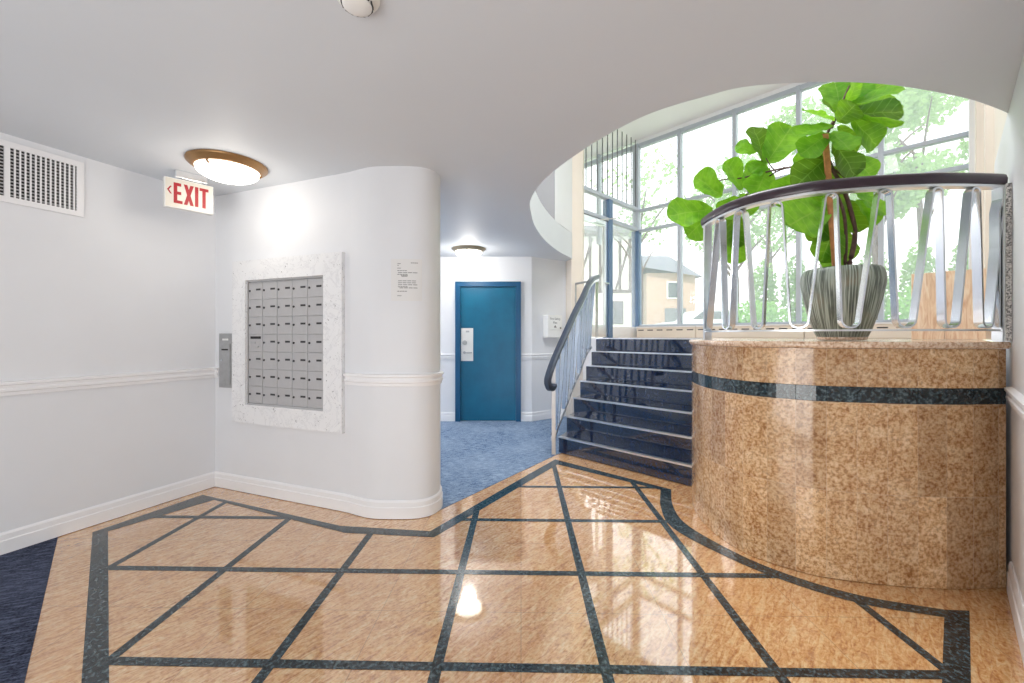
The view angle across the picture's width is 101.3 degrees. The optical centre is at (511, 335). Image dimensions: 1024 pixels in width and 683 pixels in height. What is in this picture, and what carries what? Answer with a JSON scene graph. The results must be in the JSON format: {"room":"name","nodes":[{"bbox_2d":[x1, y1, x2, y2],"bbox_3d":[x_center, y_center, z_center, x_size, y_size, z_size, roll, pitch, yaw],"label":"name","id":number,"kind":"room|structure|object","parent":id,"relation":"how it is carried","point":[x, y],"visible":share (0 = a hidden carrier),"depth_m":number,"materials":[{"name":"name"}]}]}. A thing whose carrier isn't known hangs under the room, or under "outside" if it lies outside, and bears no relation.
{"room":"apartment building lobby","nodes":[
{"label":"apartment building lobby","id":0,"kind":"room"},
{"bbox_2d":[0,537,57,682],"bbox_3d":[-1.600,1.303,0.177,7.200,0.014,5.115,0,0,0],"label":"rug","id":1,"kind":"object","parent":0,"point":[24,572],"depth_m":2.05,"materials":[{"name":"blue carpet"}]},
{"bbox_2d":[0,132,214,532],"bbox_3d":[-3.816,-1.250,0.813,0.180,5.100,6.176,0,0,22],"label":"wall","id":2,"kind":"structure","parent":0,"point":[127,285],"depth_m":2.92,"materials":[{"name":"paint"}]},
{"bbox_2d":[0,139,83,216],"bbox_3d":[-3.022,-0.983,2.513,0.014,0.366,0.692,0,0,22],"label":"air vent","id":3,"kind":"object","parent":2,"relation":"in","point":[29,177],"visible":1,"depth_m":2.64,"materials":[{"name":"metal"}]},
{"bbox_2d":[0,471,214,554],"bbox_3d":[-3.727,1.233,0.782,0.018,0.126,6.167,0,0,22],"label":"baseboard","id":4,"kind":"structure","parent":2,"relation":"attached to","point":[25,536],"depth_m":2.90,"materials":[{"name":"paint"}]},
{"bbox_2d":[0,367,214,396],"bbox_3d":[-3.723,0.315,0.780,0.026,0.090,6.167,0,0,22],"label":"trim","id":5,"kind":"structure","parent":2,"relation":"attached to","point":[32,386],"depth_m":2.90,"materials":[{"name":"paint"}]},
{"bbox_2d":[215,166,439,499],"bbox_3d":[-2.535,-1.250,3.894,4.247,5.100,0.520,0,0,22],"label":"wall","id":6,"kind":"structure","parent":0,"point":[389,446],"depth_m":3.07,"materials":[{"name":"paint"}]},
{"bbox_2d":[214,367,218,377],"bbox_3d":[-2.551,0.315,3.618,0.048,0.090,0.026,0,0,21],"label":"trim","id":7,"kind":"structure","parent":6,"relation":"attached to","point":[216,369],"depth_m":3.62,"materials":[{"name":"paint"}]},
{"bbox_2d":[219,333,231,387],"bbox_3d":[-2.441,0.209,3.576,0.164,0.462,0.023,0,0,21],"label":"intercom panel","id":8,"kind":"object","parent":6,"relation":"attached to","point":[225,339],"visible":0.89,"depth_m":3.57,"materials":[{"name":"metal"}]},
{"bbox_2d":[232,252,344,433],"bbox_3d":[-1.791,0.049,3.314,1.172,1.338,0.032,0,0,21],"label":"mailboxes","id":9,"kind":"object","parent":6,"relation":"attached to","point":[288,313],"visible":1,"depth_m":3.29,"materials":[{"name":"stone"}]},
{"bbox_2d":[215,471,442,518],"bbox_3d":[-1.561,1.233,3.294,2.074,0.126,0.547,0,0,4],"label":"baseboard","id":10,"kind":"structure","parent":6,"relation":"attached to","point":[368,508],"depth_m":3.15,"materials":[{"name":"paint"}]},
{"bbox_2d":[343,370,443,386],"bbox_3d":[-0.827,0.315,3.152,0.529,0.090,0.662,0,0,44],"label":"trim","id":11,"kind":"structure","parent":6,"relation":"attached to","point":[360,379],"depth_m":2.99,"materials":[{"name":"paint"}]},
{"bbox_2d":[391,259,421,300],"bbox_3d":[-0.752,-0.399,2.991,0.216,0.298,0.013,0,0,-6],"label":"paper notice","id":12,"kind":"object","parent":6,"relation":"attached to","point":[406,274],"visible":1,"depth_m":2.99,"materials":[{"name":"white paper"}]},
{"bbox_2d":[440,257,531,411],"bbox_3d":[-2.050,0.045,6.550,4.700,2.510,0.300,0,0,0],"label":"wall","id":13,"kind":"structure","parent":0,"point":[452,269],"depth_m":6.40,"materials":[{"name":"paint"}]},
{"bbox_2d":[440,412,454,420],"bbox_3d":[-2.582,1.228,6.391,3.436,0.136,0.018,0,0,0],"label":"baseboard","id":14,"kind":"structure","parent":13,"relation":"attached to","point":[444,416],"depth_m":6.38,"materials":[{"name":"paint"}]},
{"bbox_2d":[440,354,454,359],"bbox_3d":[-2.582,0.315,6.387,3.436,0.090,0.026,0,0,0],"label":"trim","id":15,"kind":"structure","parent":13,"relation":"attached to","point":[442,356],"depth_m":6.39,"materials":[{"name":"paint"}]},
{"bbox_2d":[455,281,520,421],"bbox_3d":[-0.362,0.235,6.367,0.995,2.120,0.064,0,0,0],"label":"door","id":16,"kind":"structure","parent":13,"relation":"in","point":[487,313],"depth_m":6.39,"materials":[{"name":"blue paint"}]},
{"bbox_2d":[0,0,1023,260],"bbox_3d":[-0.300,-1.410,2.300,9.600,0.400,9.200,0,0,0],"label":"ceiling","id":17,"kind":"structure","parent":0,"point":[490,97],"depth_m":1.91,"materials":[{"name":"paint"}]},
{"bbox_2d":[163,170,212,215],"bbox_3d":[-2.398,-1.068,3.118,0.053,0.280,0.294,0,0,40],"label":"exit sign","id":18,"kind":"object","parent":17,"relation":"hanging from","point":[188,193],"visible":0.98,"depth_m":3.10,"materials":[{"name":"white plastic"}]},
{"bbox_2d":[184,149,267,184],"bbox_3d":[-2.000,-1.150,2.960,0.490,0.118,0.490,0,0,0],"label":"ceiling light","id":19,"kind":"object","parent":17,"relation":"attached to","point":[226,167],"visible":1,"depth_m":2.84,"materials":[{"name":"white glass"}]},
{"bbox_2d":[337,0,379,16],"bbox_3d":[-0.548,-1.183,1.487,0.154,0.051,0.154,0,0,0],"label":"smoke detector","id":20,"kind":"object","parent":17,"relation":"attached to","point":[359,8],"visible":1,"depth_m":1.49,"materials":[{"name":"white plastic"}]},
{"bbox_2d":[452,245,485,257],"bbox_3d":[-0.600,-1.145,5.820,0.470,0.128,0.470,0,0,0],"label":"ceiling light","id":21,"kind":"object","parent":17,"relation":"attached to","point":[464,251],"visible":1,"depth_m":5.68,"materials":[{"name":"white glass"}]},
{"bbox_2d":[24,416,1023,682],"bbox_3d":[0.850,1.303,3.400,12.300,0.014,11.600,0,0,0],"label":"floor","id":22,"kind":"structure","parent":0,"point":[566,568],"depth_m":2.07,"materials":[{"name":"stone"}]},
{"bbox_2d":[558,338,701,485],"bbox_3d":[1.393,0.660,4.859,1.442,1.268,2.096,0,0,27],"label":"staircase","id":23,"kind":"structure","parent":22,"relation":"on","point":[633,406],"depth_m":4.66,"materials":[{"name":"stone"}]},
{"bbox_2d":[544,275,599,454],"bbox_3d":[0.861,0.205,5.424,0.422,2.177,2.328,0,0,17],"label":"stair railing","id":24,"kind":"object","parent":23,"relation":"attached to","point":[578,327],"visible":1,"depth_m":5.10,"materials":[{"name":"metal"}]},
{"bbox_2d":[689,338,1010,588],"bbox_3d":[1.931,0.663,3.596,1.242,1.268,2.925,0,0,0],"label":"curved wall","id":25,"kind":"structure","parent":22,"relation":"on","point":[875,462],"depth_m":2.22,"materials":[{"name":"brown stone"}]},
{"bbox_2d":[701,172,1007,340],"bbox_3d":[1.862,-0.412,2.440,1.483,0.881,0.481,0,0,33],"label":"curved railing","id":26,"kind":"object","parent":25,"relation":"on","point":[990,313],"visible":1,"depth_m":2.23,"materials":[{"name":"metal"}]},
{"bbox_2d":[535,171,554,219],"bbox_3d":[-0.600,-2.705,6.035,2.400,2.190,0.330,0,0,0],"label":"wall","id":27,"kind":"structure","parent":0,"point":[545,191],"depth_m":5.87,"materials":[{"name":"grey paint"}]},
{"bbox_2d":[532,257,565,411],"bbox_3d":[0.649,0.045,6.813,0.370,2.510,1.081,0,0,42],"label":"wall","id":28,"kind":"structure","parent":0,"point":[548,275],"depth_m":6.54,"materials":[{"name":"paint"}]},
{"bbox_2d":[521,353,560,359],"bbox_3d":[0.551,0.315,6.572,0.912,0.090,0.106,0,0,-29],"label":"trim","id":29,"kind":"structure","parent":28,"relation":"attached to","point":[540,355],"depth_m":6.44,"materials":[{"name":"paint"}]},
{"bbox_2d":[521,408,565,420],"bbox_3d":[0.550,1.228,6.576,0.907,0.136,0.098,0,0,-29],"label":"baseboard","id":30,"kind":"structure","parent":28,"relation":"attached to","point":[546,414],"depth_m":6.44,"materials":[{"name":"paint"}]},
{"bbox_2d":[543,315,561,337],"bbox_3d":[0.636,-0.150,6.553,0.285,0.350,0.137,0,0,-35],"label":"box","id":31,"kind":"object","parent":28,"relation":"attached to","point":[552,324],"visible":1,"depth_m":6.50,"materials":[{"name":"white plastic"}]},
{"bbox_2d":[555,158,571,231],"bbox_3d":[0.718,-2.705,6.375,0.238,2.190,1.030,0,0,26],"label":"wall","id":32,"kind":"structure","parent":0,"point":[563,174],"depth_m":6.23,"materials":[{"name":"paint"}]},
{"bbox_2d":[566,150,583,415],"bbox_3d":[1.030,-1.250,6.900,0.340,5.100,0.600,0,0,0],"label":"wall pillar","id":33,"kind":"structure","parent":0,"point":[574,266],"depth_m":6.66,"materials":[{"name":"beige paint"}]},
{"bbox_2d":[584,83,790,162],"bbox_3d":[0.450,-3.850,4.050,11.500,0.100,13.100,0,0,0],"label":"ceiling","id":34,"kind":"structure","parent":0,"point":[661,120],"depth_m":7.27,"materials":[{"name":"paint"}]},
{"bbox_2d":[583,338,990,379],"bbox_3d":[2.317,0.662,5.055,4.606,1.264,4.453,0,0,-43],"label":"floor","id":35,"kind":"structure","parent":0,"point":[588,360],"depth_m":3.60,"materials":[{"name":"stone"}]},
{"bbox_2d":[637,125,682,326],"bbox_3d":[2.748,-1.750,7.874,0.110,4.100,0.879,0,0,-44],"label":"window","id":36,"kind":"structure","parent":35,"relation":"on","point":[675,131],"depth_m":7.58,"materials":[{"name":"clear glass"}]},
{"bbox_2d":[636,326,695,337],"bbox_3d":[2.797,-0.073,7.621,0.160,0.205,1.113,0,0,-44],"label":"radiator cover","id":37,"kind":"object","parent":35,"relation":"on","point":[651,331],"visible":0.88,"depth_m":7.54,"materials":[{"name":"beige metal"}]},
{"bbox_2d":[680,105,737,325],"bbox_3d":[3.362,-1.750,7.234,0.110,4.100,0.950,0,0,-44],"label":"window","id":38,"kind":"structure","parent":35,"relation":"on","point":[730,111],"depth_m":7.06,"materials":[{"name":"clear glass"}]},
{"bbox_2d":[696,324,804,337],"bbox_3d":[3.721,-0.073,6.658,0.160,0.205,1.540,0,0,-44],"label":"radiator cover","id":39,"kind":"object","parent":35,"relation":"on","point":[699,329],"visible":0.76,"depth_m":6.48,"materials":[{"name":"beige metal"}]},
{"bbox_2d":[735,83,801,324],"bbox_3d":[3.988,-1.750,6.582,0.110,4.100,0.914,0,0,-44],"label":"window","id":40,"kind":"structure","parent":35,"relation":"on","point":[792,89],"depth_m":6.33,"materials":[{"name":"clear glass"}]},
{"bbox_2d":[667,82,904,339],"bbox_3d":[1.956,-0.927,3.180,0.866,1.909,1.490,0,0,-42],"label":"fig tree","id":41,"kind":"object","parent":35,"relation":"on","point":[870,108],"visible":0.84,"depth_m":2.86,"materials":[{"name":"green plant"}]},
{"bbox_2d":[799,82,883,323],"bbox_3d":[4.616,-1.750,5.928,0.110,4.100,0.954,0,0,-44],"label":"window","id":42,"kind":"structure","parent":35,"relation":"on","point":[805,86],"depth_m":5.57,"materials":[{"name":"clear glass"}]},
{"bbox_2d":[804,322,910,337],"bbox_3d":[4.781,-0.073,5.554,0.160,0.205,1.505,0,0,-44],"label":"radiator cover","id":43,"kind":"object","parent":35,"relation":"on","point":[878,325],"visible":0.18,"depth_m":5.42,"materials":[{"name":"beige metal"}]},
{"bbox_2d":[911,268,985,339],"bbox_3d":[3.547,-0.249,3.429,0.420,0.553,0.092,0,0,40],"label":"wooden box","id":44,"kind":"object","parent":35,"relation":"on","point":[927,318],"visible":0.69,"depth_m":3.40,"materials":[{"name":"brown wood"}]},
{"bbox_2d":[994,54,1023,601],"bbox_3d":[3.520,-1.250,2.943,6.096,5.100,0.194,0,0,-44],"label":"wall","id":45,"kind":"structure","parent":0,"point":[1009,161],"depth_m":2.02,"materials":[{"name":"paint"}]},
{"bbox_2d":[884,131,968,321],"bbox_3d":[5.229,-1.750,5.289,0.110,4.100,0.874,0,0,-44],"label":"window","id":46,"kind":"structure","parent":45,"relation":"in","point":[962,135],"depth_m":5.21,"materials":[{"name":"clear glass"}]},
{"bbox_2d":[969,99,974,268],"bbox_3d":[5.361,-1.880,4.833,0.260,3.820,0.140,0,0,-44],"label":"trim","id":47,"kind":"structure","parent":45,"relation":"attached to","point":[971,102],"depth_m":4.78,"materials":[{"name":"paint"}]},
{"bbox_2d":[975,101,983,267],"bbox_3d":[4.624,-1.880,4.111,0.216,3.820,0.120,0,0,-44],"label":"trim","id":48,"kind":"structure","parent":45,"relation":"attached to","point":[979,107],"depth_m":4.06,"materials":[{"name":"beige paint"}]},
{"bbox_2d":[984,104,993,339],"bbox_3d":[3.877,-1.880,3.378,0.144,3.820,0.100,0,0,-44],"label":"trim","id":49,"kind":"structure","parent":45,"relation":"attached to","point":[988,110],"depth_m":3.36,"materials":[{"name":"beige paint"}]},
{"bbox_2d":[1005,183,1011,340],"bbox_3d":[2.519,-0.373,2.131,0.050,0.794,0.020,0,0,-44],"label":"trim","id":50,"kind":"structure","parent":45,"relation":"attached to","point":[1008,187],"depth_m":2.12,"materials":[{"name":"stone"}]},
{"bbox_2d":[1004,387,1023,419],"bbox_3d":[1.881,0.300,1.519,1.760,0.090,0.026,0,0,-44],"label":"trim","id":51,"kind":"structure","parent":45,"relation":"attached to","point":[1015,398],"depth_m":1.84,"materials":[{"name":"paint"}]},
{"bbox_2d":[1007,561,1023,664],"bbox_3d":[1.884,1.218,1.516,1.760,0.156,0.018,0,0,-44],"label":"baseboard","id":52,"kind":"structure","parent":45,"relation":"attached to","point":[1016,602],"depth_m":1.87,"materials":[{"name":"paint"}]},
{"label":"outside","id":53,"kind":"structure","parent":0,"visible":0},
{"bbox_3d":[15.000,0.375,41.000,90.000,0.250,78.000,0,0,0],"label":"ground","id":54,"kind":"structure","parent":53,"visible":0},
{"bbox_2d":[584,226,631,337],"bbox_3d":[4.500,-2.650,23.400,3.800,5.800,4.600,0,0,0],"label":"house","id":55,"kind":"structure","parent":54,"relation":"on","point":[592,252],"depth_m":21.50,"materials":[{"name":"stone"}]},
{"bbox_2d":[589,144,684,323],"bbox_3d":[4.691,-3.141,15.344,3.214,6.789,2.834,0,0,35],"label":"street tree","id":56,"kind":"object","parent":54,"relation":"on","point":[671,165],"visible":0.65,"depth_m":14.93,"materials":[{"name":"green plant"}]},
{"bbox_2d":[631,256,702,326],"bbox_3d":[8.325,-2.200,24.325,3.050,4.900,5.350,0,0,0],"label":"brick house","id":57,"kind":"structure","parent":54,"relation":"on","point":[660,272],"depth_m":22.00,"materials":[{"name":"stone"}]},
{"bbox_2d":[658,310,721,323],"bbox_3d":[8.575,-0.465,19.235,4.150,1.410,1.730,0,0,0],"label":"parked car","id":58,"kind":"object","parent":54,"relation":"on","point":[693,317],"visible":0.05,"depth_m":18.40,"materials":[{"name":"white metal"}]},
{"bbox_2d":[683,178,780,318],"bbox_3d":[6.939,-2.445,13.598,2.762,5.399,2.334,0,0,0],"label":"street tree","id":59,"kind":"object","parent":54,"relation":"on","point":[756,229],"visible":0.16,"depth_m":13.26,"materials":[{"name":"green plant"}]},
{"bbox_2d":[716,154,795,312],"bbox_3d":[11.757,-4.315,19.485,3.515,9.136,4.940,0,0,0],"label":"street tree","id":60,"kind":"object","parent":54,"relation":"on","point":[775,248],"visible":0.12,"depth_m":19.06,"materials":[{"name":"green plant"}]},
{"bbox_2d":[738,300,788,322],"bbox_3d":[6.510,-0.378,11.191,1.484,1.268,1.514,0,0,24],"label":"shrub","id":61,"kind":"object","parent":54,"relation":"on","point":[746,319],"visible":0.3,"depth_m":10.85,"materials":[{"name":"green plant"}]},
{"bbox_2d":[748,259,778,320],"bbox_3d":[10.390,-1.434,17.303,1.151,3.522,1.117,0,0,0],"label":"shrub","id":62,"kind":"object","parent":54,"relation":"on","point":[770,292],"visible":0.37,"depth_m":17.12,"materials":[{"name":"green plant"}]},
{"bbox_2d":[780,255,807,321],"bbox_3d":[11.145,-1.440,16.514,1.092,3.523,1.125,0,0,0],"label":"shrub","id":63,"kind":"object","parent":54,"relation":"on","point":[792,276],"visible":0.3,"depth_m":16.50,"materials":[{"name":"green plant"}]},
{"bbox_2d":[802,307,806,320],"bbox_3d":[7.596,-0.351,9.894,1.469,1.216,1.508,0,0,0],"label":"shrub","id":64,"kind":"object","parent":54,"relation":"on","point":[804,314],"visible":0.04,"depth_m":10.10,"materials":[{"name":"green plant"}]},
{"bbox_2d":[764,95,900,267],"bbox_3d":[10.172,-4.034,13.669,3.471,8.574,3.728,0,0,-15],"label":"street tree","id":65,"kind":"object","parent":54,"relation":"on","point":[790,118],"visible":0.13,"depth_m":13.93,"materials":[{"name":"green plant"}]},
{"bbox_2d":[859,252,890,319],"bbox_3d":[12.766,-1.424,14.829,1.156,3.494,1.148,0,0,0],"label":"shrub","id":66,"kind":"object","parent":54,"relation":"on","point":[886,293],"visible":0.08,"depth_m":14.55,"materials":[{"name":"green plant"}]},
{"bbox_2d":[832,91,953,319],"bbox_3d":[9.028,-2.939,10.415,2.740,6.387,2.014,0,0,-19],"label":"street tree","id":67,"kind":"object","parent":54,"relation":"on","point":[903,204],"visible":0.16,"depth_m":10.05,"materials":[{"name":"green plant"}]},
{"bbox_2d":[884,286,910,319],"bbox_3d":[8.501,-0.405,8.509,1.621,1.322,1.622,0,0,0],"label":"shrub","id":68,"kind":"object","parent":54,"relation":"on","point":[904,310],"visible":0.11,"depth_m":8.66,"materials":[{"name":"green plant"}]},
{"bbox_2d":[848,87,968,268],"bbox_3d":[14.305,-4.760,15.281,3.844,10.024,3.781,0,0,-27],"label":"street tree","id":69,"kind":"object","parent":54,"relation":"on","point":[922,103],"visible":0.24,"depth_m":14.16,"materials":[{"name":"green plant"}]},
{"bbox_2d":[898,241,935,318],"bbox_3d":[13.552,-1.437,13.995,1.132,3.489,1.168,0,0,0],"label":"shrub","id":70,"kind":"object","parent":54,"relation":"on","point":[908,269],"visible":0.23,"depth_m":13.97,"materials":[{"name":"green plant"}]},
{"bbox_2d":[947,245,968,270],"bbox_3d":[14.366,-1.438,13.158,1.140,3.544,1.142,0,0,0],"label":"shrub","id":71,"kind":"object","parent":54,"relation":"on","point":[955,248],"visible":0.06,"depth_m":13.34,"materials":[{"name":"green plant"}]},
{"bbox_2d":[955,137,968,160],"bbox_3d":[12.559,-3.602,9.686,2.831,7.710,3.837,0,0,18],"label":"street tree","id":72,"kind":"object","parent":54,"relation":"on","point":[964,146],"visible":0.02,"depth_m":10.88,"materials":[{"name":"green plant"}]},
{"bbox_3d":[-0.450,-2.505,8.552,2.700,2.590,3.904,0,0,0],"label":"wall","id":73,"kind":"structure","parent":0,"visible":0},
{"bbox_2d":[584,147,630,244],"bbox_3d":[1.360,-2.860,9.319,0.110,1.880,3.072,0,0,-44],"label":"window","id":74,"kind":"structure","parent":73,"relation":"in","point":[594,162],"depth_m":8.79,"materials":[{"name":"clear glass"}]},
{"bbox_3d":[0.950,-1.885,7.025,0.140,3.830,0.350,0,0,0],"label":"wall","id":75,"kind":"structure","parent":0,"visible":0},
{"bbox_2d":[584,143,641,337],"bbox_3d":[1.737,-1.845,7.526,2.051,3.750,0.140,0,0,-44],"label":"window","id":76,"kind":"structure","parent":75,"relation":"in","point":[608,201],"depth_m":8.10,"materials":[{"name":"paint"}]},
{"bbox_2d":[584,214,616,336],"bbox_3d":[1.417,-1.014,7.062,0.907,2.069,0.254,0,0,-44],"label":"door","id":77,"kind":"structure","parent":76,"relation":"attached to","point":[602,329],"depth_m":7.39,"materials":[{"name":"metal"}]},
{"bbox_2d":[585,129,635,206],"bbox_3d":[1.816,-3.140,7.588,1.620,1.316,0.020,0,0,-44],"label":"screen","id":78,"kind":"object","parent":76,"relation":"attached to","point":[617,129],"visible":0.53,"depth_m":7.58,"materials":[{"name":"grey metal"}]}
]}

